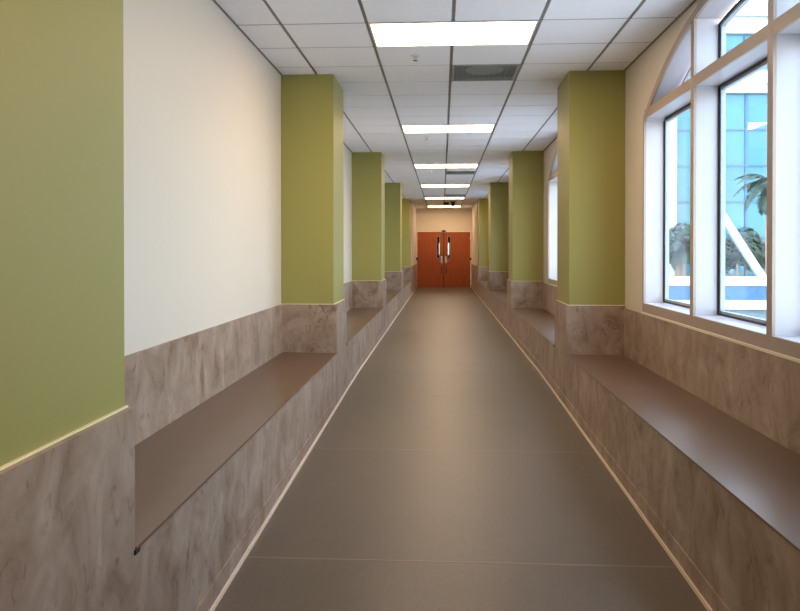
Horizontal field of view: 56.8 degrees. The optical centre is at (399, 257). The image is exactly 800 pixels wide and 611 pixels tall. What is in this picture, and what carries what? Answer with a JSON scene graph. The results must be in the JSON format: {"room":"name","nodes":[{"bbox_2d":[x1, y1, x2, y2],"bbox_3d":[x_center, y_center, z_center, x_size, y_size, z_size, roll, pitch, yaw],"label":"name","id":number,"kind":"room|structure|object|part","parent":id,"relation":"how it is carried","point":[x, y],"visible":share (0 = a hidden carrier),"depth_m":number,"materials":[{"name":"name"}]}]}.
{"room":"building corridor","nodes":[
{"label":"building corridor","id":0,"kind":"room"},
{"bbox_2d":[123,0,351,355],"bbox_3d":[-0.885,-0.032,11.669,0.150,3.420,33.200,0,1,3],"label":"wall","id":1,"kind":"structure","parent":0,"point":[202,104],"depth_m":4.49,"materials":[{"name":"beige paint"}]},
{"bbox_2d":[212,0,696,152],"bbox_3d":[0.737,-1.709,11.562,3.100,0.004,33.200,0,1,3],"label":"trim","id":2,"kind":"structure","parent":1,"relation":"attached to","point":[214,1],"depth_m":5.59,"materials":[{"name":"silver metal"}]},
{"bbox_2d":[411,202,415,265],"bbox_3d":[0.262,-0.791,26.271,0.485,2.097,3.900,0,1,3],"label":"wall","id":3,"kind":"structure","parent":0,"point":[413,209],"depth_m":25.61,"materials":[{"name":"beige paint"}]},
{"bbox_2d":[416,209,471,263],"bbox_3d":[1.692,-0.326,28.223,3.420,3.120,0.150,0,1,3],"label":"wall","id":4,"kind":"structure","parent":0,"point":[426,219],"depth_m":28.14,"materials":[{"name":"beige paint"}]},
{"bbox_2d":[194,285,416,610],"bbox_3d":[-0.291,1.368,11.648,0.014,0.389,33.200,0,1,3],"label":"baseboard","id":5,"kind":"structure","parent":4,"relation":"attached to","point":[209,602],"depth_m":4.16,"materials":[{"name":"stone"}]},
{"bbox_2d":[417,232,442,286],"bbox_3d":[1.159,0.082,28.182,1.002,2.088,0.108,0,1,3],"label":"door","id":6,"kind":"structure","parent":4,"relation":"in","point":[429,244],"depth_m":28.19,"materials":[{"name":"brown wood"}]},
{"bbox_3d":[1.461,-0.391,28.191,0.090,0.810,0.006,0,0,3],"label":"lite glass","id":7,"kind":"part","parent":6,"relation":"part of","materials":[{"name":"clear glass"}]},
{"bbox_2d":[416,231,470,286],"bbox_3d":[1.666,0.067,28.198,2.090,2.135,0.130,0,1,3],"label":"door frame","id":8,"kind":"structure","parent":4,"relation":"attached to","point":[416,231],"depth_m":28.15,"materials":[{"name":"beige wood"}]},
{"bbox_2d":[444,232,469,286],"bbox_3d":[2.171,0.083,28.125,1.010,2.088,0.108,0,1,3],"label":"door","id":9,"kind":"structure","parent":4,"relation":"in","point":[456,244],"depth_m":28.13,"materials":[{"name":"brown wood"}]},
{"bbox_3d":[1.868,-0.391,28.168,0.090,0.810,0.006,0,0,3],"label":"lite glass","id":10,"kind":"part","parent":9,"relation":"part of","materials":[{"name":"clear glass"}]},
{"bbox_2d":[471,285,729,610],"bbox_3d":[1.760,1.369,11.531,0.014,0.389,33.200,0,1,3],"label":"baseboard","id":11,"kind":"structure","parent":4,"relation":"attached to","point":[704,591],"depth_m":4.15,"materials":[{"name":"stone"}]},
{"bbox_2d":[216,0,693,208],"bbox_3d":[0.737,-1.791,11.562,3.100,0.160,33.200,0,1,3],"label":"ceiling","id":12,"kind":"structure","parent":0,"point":[384,89],"depth_m":6.39,"materials":[{"name":"tile"}]},
{"bbox_2d":[411,54,419,60],"bbox_3d":[0.126,-1.644,6.093,0.072,0.046,0.072,0,1,3],"label":"sprinkler head","id":13,"kind":"object","parent":12,"relation":"attached to","point":[414,56],"visible":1,"depth_m":6.09},
{"bbox_2d":[428,205,460,206],"bbox_3d":[1.600,-1.878,26.812,1.196,0.073,0.594,0,1,3],"label":"ceiling light","id":14,"kind":"object","parent":12,"relation":"attached to","point":[444,205],"visible":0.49,"depth_m":26.79,"materials":[{"name":"white plastic"}]},
{"bbox_2d":[428,206,459,206],"bbox_3d":[1.600,-1.848,26.812,1.168,0.005,0.566,0,0,3],"label":"diffuser","id":15,"kind":"object","parent":14,"relation":"attached to","point":[428,206],"depth_m":26.79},
{"bbox_2d":[425,197,464,198],"bbox_3d":[1.358,-1.840,22.549,1.196,0.073,0.594,0,1,3],"label":"ceiling light","id":16,"kind":"object","parent":12,"relation":"attached to","point":[425,197],"visible":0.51,"depth_m":22.29,"materials":[{"name":"white plastic"}]},
{"bbox_2d":[425,198,463,198],"bbox_3d":[1.358,-1.810,22.549,1.168,0.005,0.566,0,0,3],"label":"diffuser","id":17,"kind":"object","parent":16,"relation":"attached to","point":[425,198],"depth_m":22.71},
{"bbox_2d":[421,185,469,186],"bbox_3d":[1.116,-1.803,18.286,1.196,0.073,0.594,0,1,3],"label":"ceiling light","id":18,"kind":"object","parent":12,"relation":"attached to","point":[421,185],"visible":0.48,"depth_m":18.20,"materials":[{"name":"white plastic"}]},
{"bbox_2d":[414,164,477,167],"bbox_3d":[0.874,-1.766,14.023,1.196,0.073,0.594,0,1,3],"label":"ceiling light","id":19,"kind":"object","parent":12,"relation":"attached to","point":[415,165],"visible":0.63,"depth_m":13.94,"materials":[{"name":"white plastic"}]},
{"bbox_2d":[401,124,494,132],"bbox_3d":[0.632,-1.729,9.760,1.196,0.073,0.594,0,1,3],"label":"ceiling light","id":20,"kind":"object","parent":12,"relation":"attached to","point":[406,128],"visible":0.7,"depth_m":9.73,"materials":[{"name":"white plastic"}]},
{"bbox_2d":[368,15,538,46],"bbox_3d":[0.390,-1.692,5.497,1.196,0.073,0.594,0,1,3],"label":"ceiling light","id":21,"kind":"object","parent":12,"relation":"attached to","point":[516,32],"visible":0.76,"depth_m":5.48,"materials":[{"name":"white plastic"}]},
{"bbox_2d":[445,194,465,195],"bbox_3d":[1.593,-1.811,21.314,0.586,0.038,0.594,0,1,3],"label":"ceiling vent","id":22,"kind":"object","parent":12,"relation":"in","point":[445,194],"visible":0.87,"depth_m":21.21,"materials":[{"name":"grey metal"}]},
{"bbox_2d":[446,170,475,174],"bbox_3d":[1.248,-1.758,15.224,0.586,0.038,0.594,0,1,3],"label":"ceiling vent","id":23,"kind":"object","parent":12,"relation":"in","point":[447,172],"visible":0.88,"depth_m":15.27,"materials":[{"name":"grey metal"}]},
{"bbox_2d":[447,171,473,173],"bbox_3d":[1.248,-1.749,15.224,0.546,0.009,0.554,0,0,3],"label":"grille","id":24,"kind":"object","parent":23,"relation":"attached to","point":[448,172],"depth_m":15.27,"materials":[{"name":"grey metal"}]},
{"bbox_2d":[451,62,519,80],"bbox_3d":[0.764,-1.683,6.698,0.586,0.038,0.594,0,1,3],"label":"ceiling vent","id":25,"kind":"object","parent":12,"relation":"in","point":[495,72],"visible":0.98,"depth_m":6.75,"materials":[{"name":"grey metal"}]},
{"bbox_2d":[454,66,514,79],"bbox_3d":[0.764,-1.675,6.698,0.546,0.009,0.554,0,0,3],"label":"grille","id":26,"kind":"object","parent":25,"relation":"attached to","point":[460,72],"depth_m":6.76,"materials":[{"name":"grey metal"}]},
{"bbox_2d":[214,287,706,610],"bbox_3d":[0.739,1.470,11.620,3.100,0.385,33.260,0,1,3],"label":"floor","id":27,"kind":"structure","parent":0,"point":[449,474],"depth_m":4.31,"materials":[{"name":"tile"}]},
{"bbox_2d":[74,264,416,610],"bbox_3d":[-0.554,0.974,11.659,0.513,1.177,33.200,0,1,3],"label":"dado","id":28,"kind":"object","parent":27,"relation":"on","point":[174,569],"visible":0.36,"depth_m":3.79,"materials":[{"name":"stone"}]},
{"bbox_2d":[0,0,134,610],"bbox_3d":[-1.111,-0.352,1.836,0.513,2.547,0.962,0,1,3],"label":"column","id":29,"kind":"structure","parent":28,"relation":"on","point":[67,428],"depth_m":1.89,"materials":[{"name":"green paint"}]},
{"bbox_2d":[134,352,336,554],"bbox_3d":[-0.956,0.897,4.536,0.519,0.021,4.443,0,1,3],"label":"bench","id":30,"kind":"object","parent":28,"relation":"on","point":[173,463],"visible":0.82,"depth_m":3.69,"materials":[{"name":"brown stone"}]},
{"bbox_2d":[281,74,346,352],"bbox_3d":[-0.813,-0.398,7.092,0.513,2.547,0.692,0,1,3],"label":"column","id":31,"kind":"structure","parent":28,"relation":"on","point":[313,301],"depth_m":6.76,"materials":[{"name":"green paint"}]},
{"bbox_2d":[347,308,382,344],"bbox_3d":[-0.659,0.851,9.755,0.519,0.021,4.627,0,1,3],"label":"bench","id":32,"kind":"object","parent":28,"relation":"on","point":[357,318],"visible":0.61,"depth_m":10.15,"materials":[{"name":"brown wood"}]},
{"bbox_2d":[352,152,385,307],"bbox_3d":[-0.511,-0.445,12.414,0.513,2.547,0.712,0,1,3],"label":"column","id":33,"kind":"structure","parent":28,"relation":"on","point":[368,168],"depth_m":12.07,"materials":[{"name":"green paint"}]},
{"bbox_2d":[385,183,402,289],"bbox_3d":[-0.200,-0.493,17.884,0.513,2.547,0.712,0,1,3],"label":"column","id":34,"kind":"structure","parent":28,"relation":"on","point":[393,191],"depth_m":17.54,"materials":[{"name":"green paint"}]},
{"bbox_2d":[386,290,401,305],"bbox_3d":[-0.353,0.804,15.156,0.519,0.021,4.767,0,1,3],"label":"bench","id":35,"kind":"object","parent":28,"relation":"on","point":[390,294],"visible":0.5,"depth_m":15.75,"materials":[{"name":"brown wood"}]},
{"bbox_2d":[402,199,411,280],"bbox_3d":[0.106,-0.540,23.276,0.513,2.547,0.712,0,1,3],"label":"column","id":36,"kind":"structure","parent":28,"relation":"on","point":[406,203],"depth_m":22.92,"materials":[{"name":"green paint"}]},
{"bbox_2d":[403,281,410,288],"bbox_3d":[-0.044,0.757,20.587,0.519,0.021,4.687,0,1,3],"label":"bench","id":37,"kind":"object","parent":28,"relation":"on","point":[405,283],"visible":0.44,"depth_m":21.09,"materials":[{"name":"brown wood"}]},
{"bbox_2d":[471,264,799,610],"bbox_3d":[2.026,0.975,11.513,0.518,1.177,33.200,0,1,3],"label":"dado","id":38,"kind":"object","parent":27,"relation":"on","point":[749,566],"visible":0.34,"depth_m":3.81,"materials":[{"name":"stone"}]},
{"bbox_2d":[478,281,486,288],"bbox_3d":[2.530,0.758,20.441,0.524,0.021,4.687,0,1,3],"label":"bench","id":39,"kind":"object","parent":38,"relation":"on","point":[484,283],"visible":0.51,"depth_m":21.09,"materials":[{"name":"brown wood"}]},
{"bbox_2d":[477,199,488,280],"bbox_3d":[2.686,-0.538,23.131,0.518,2.547,0.724,0,1,3],"label":"column","id":40,"kind":"structure","parent":38,"relation":"on","point":[483,204],"depth_m":22.79,"materials":[{"name":"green paint"}]},
{"bbox_2d":[487,182,508,289],"bbox_3d":[2.380,-0.491,17.740,0.518,2.547,0.724,0,1,3],"label":"column","id":41,"kind":"structure","parent":38,"relation":"on","point":[498,234],"depth_m":17.39,"materials":[{"name":"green paint"}]},
{"bbox_2d":[489,290,506,304],"bbox_3d":[2.222,0.805,15.010,0.524,0.021,4.767,0,1,3],"label":"bench","id":42,"kind":"object","parent":38,"relation":"on","point":[501,295],"visible":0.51,"depth_m":15.75,"materials":[{"name":"brown wood"}]},
{"bbox_2d":[507,151,543,308],"bbox_3d":[2.070,-0.444,12.269,0.518,2.547,0.724,0,1,3],"label":"column","id":43,"kind":"structure","parent":38,"relation":"on","point":[525,282],"depth_m":11.92,"materials":[{"name":"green paint"}]},
{"bbox_2d":[511,308,554,346],"bbox_3d":[1.915,0.853,9.609,0.524,0.021,4.627,0,1,3],"label":"bench","id":44,"kind":"object","parent":38,"relation":"on","point":[542,321],"visible":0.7,"depth_m":9.86,"materials":[{"name":"brown stone"}]},
{"bbox_2d":[554,70,624,354],"bbox_3d":[1.768,-0.397,6.948,0.518,2.547,0.704,0,1,3],"label":"column","id":45,"kind":"structure","parent":38,"relation":"on","point":[590,302],"depth_m":6.61,"materials":[{"name":"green paint"}]},
{"bbox_2d":[566,355,799,552],"bbox_3d":[1.615,0.899,4.318,0.524,0.021,4.587,0,1,3],"label":"bench","id":46,"kind":"object","parent":38,"relation":"on","point":[759,472],"visible":0.88,"depth_m":3.60,"materials":[{"name":"brown stone"}]},
{"bbox_2d":[472,202,477,265],"bbox_3d":[2.868,-0.789,26.124,0.495,2.097,3.900,0,1,3],"label":"wall","id":47,"kind":"structure","parent":0,"point":[475,207],"depth_m":25.13,"materials":[{"name":"beige paint"}]},
{"bbox_2d":[543,0,700,312],"bbox_3d":[2.370,-0.030,11.484,0.170,3.420,33.200,0,1,3],"label":"wall","id":48,"kind":"structure","parent":0,"point":[641,77],"depth_m":6.25,"materials":[{"name":"beige paint"}]},
{"bbox_2d":[548,148,556,286],"bbox_3d":[2.256,-0.627,9.547,0.198,2.104,3.530,0,1,3],"label":"window","id":49,"kind":"structure","parent":48,"relation":"in","point":[552,181],"depth_m":11.26,"materials":[{"name":"beige"}]},
{"bbox_2d":[641,0,799,362],"bbox_3d":[1.954,-0.581,4.226,0.198,2.104,3.530,0,1,3],"label":"window","id":50,"kind":"structure","parent":48,"relation":"in","point":[698,52],"depth_m":4.73,"materials":[{"name":"beige"}]},
{"bbox_3d":[2.103,-0.370,5.380,0.030,1.449,1.085,0,0,3],"label":"sash","id":51,"kind":"part","parent":50,"relation":"part of","materials":[{"name":"grey"}]},
{"bbox_3d":[2.099,-1.335,5.295,0.030,0.294,0.932,0,0,3],"label":"sash","id":52,"kind":"part","parent":50,"relation":"part of","materials":[{"name":"grey"}]},
{"bbox_3d":[1.864,0.463,4.240,0.018,0.017,3.530,0,0,3],"label":"sill","id":53,"kind":"part","parent":50,"relation":"part of","materials":[{"name":"beige stone"}]},
{"bbox_3d":[2.038,-1.355,4.215,0.030,0.353,1.058,0,0,3],"label":"sash","id":54,"kind":"part","parent":50,"relation":"part of","materials":[{"name":"grey"}]},
{"bbox_3d":[2.038,-0.360,4.223,0.030,1.449,1.058,0,0,3],"label":"sash","id":55,"kind":"part","parent":50,"relation":"part of","materials":[{"name":"grey"}]},
{"label":"outside","id":56,"kind":"structure","parent":0,"visible":0},
{"bbox_3d":[48.576,5.760,42.367,87.800,0.300,150.000,0,1,3],"label":"ground","id":57,"kind":"structure","parent":56,"visible":0},
{"bbox_2d":[669,236,689,275],"bbox_3d":[8.404,2.545,22.204,1.716,6.502,1.709,0,1,-28],"label":"palm tree","id":58,"kind":"object","parent":57,"relation":"on","point":[680,253],"visible":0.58,"depth_m":21.83,"materials":[{"name":"green plant"}]},
{"bbox_2d":[669,221,689,275],"bbox_3d":[10.728,2.187,27.897,2.096,7.108,1.614,0,1,28],"label":"leafy tree","id":59,"kind":"object","parent":57,"relation":"on","point":[680,232],"visible":0.11,"depth_m":27.58,"materials":[{"name":"green plant"}]},
{"bbox_2d":[669,276,765,318],"bbox_3d":[9.804,3.112,17.465,12.500,5.431,4.170,0,1,3],"label":"annex roof","id":60,"kind":"structure","parent":57,"relation":"on","point":[745,295],"depth_m":15.57,"materials":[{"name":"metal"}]},
{"bbox_2d":[725,212,765,276],"bbox_3d":[7.467,-0.391,15.699,1.648,1.821,0.200,0,1,3],"label":"brace","id":61,"kind":"object","parent":60,"relation":"on","point":[730,228],"visible":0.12,"depth_m":15.65,"materials":[{"name":"white metal"}]},
{"bbox_2d":[669,3,767,275],"bbox_3d":[17.590,-2.330,35.404,12.991,16.003,11.365,0,1,3],"label":"office building","id":62,"kind":"structure","parent":57,"relation":"on","point":[746,100],"depth_m":30.23,"materials":[{"name":"teal glass"}]},
{"bbox_3d":[17.246,-9.753,34.694,14.877,1.145,8.218,0,1,-16],"label":"cornice","id":63,"kind":"part","parent":62,"relation":"part of","materials":[{"name":"white paint"}]},
{"bbox_3d":[17.190,-8.401,34.472,13.629,1.555,7.058,0,1,-16],"label":"glass","id":64,"kind":"part","parent":62,"relation":"part of","materials":[{"name":"glass"}]},
{"bbox_2d":[725,226,765,275],"bbox_3d":[11.529,2.356,25.167,2.207,6.818,1.684,0,1,45],"label":"leafy tree","id":65,"kind":"object","parent":57,"relation":"on","point":[733,256],"visible":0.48,"depth_m":24.58,"materials":[{"name":"green plant"}]},
{"bbox_2d":[734,174,766,269],"bbox_3d":[11.054,1.610,22.050,2.121,8.370,2.117,0,1,-28],"label":"palm tree","id":66,"kind":"object","parent":57,"relation":"on","point":[754,188],"visible":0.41,"depth_m":21.98,"materials":[{"name":"green plant"}]}
]}

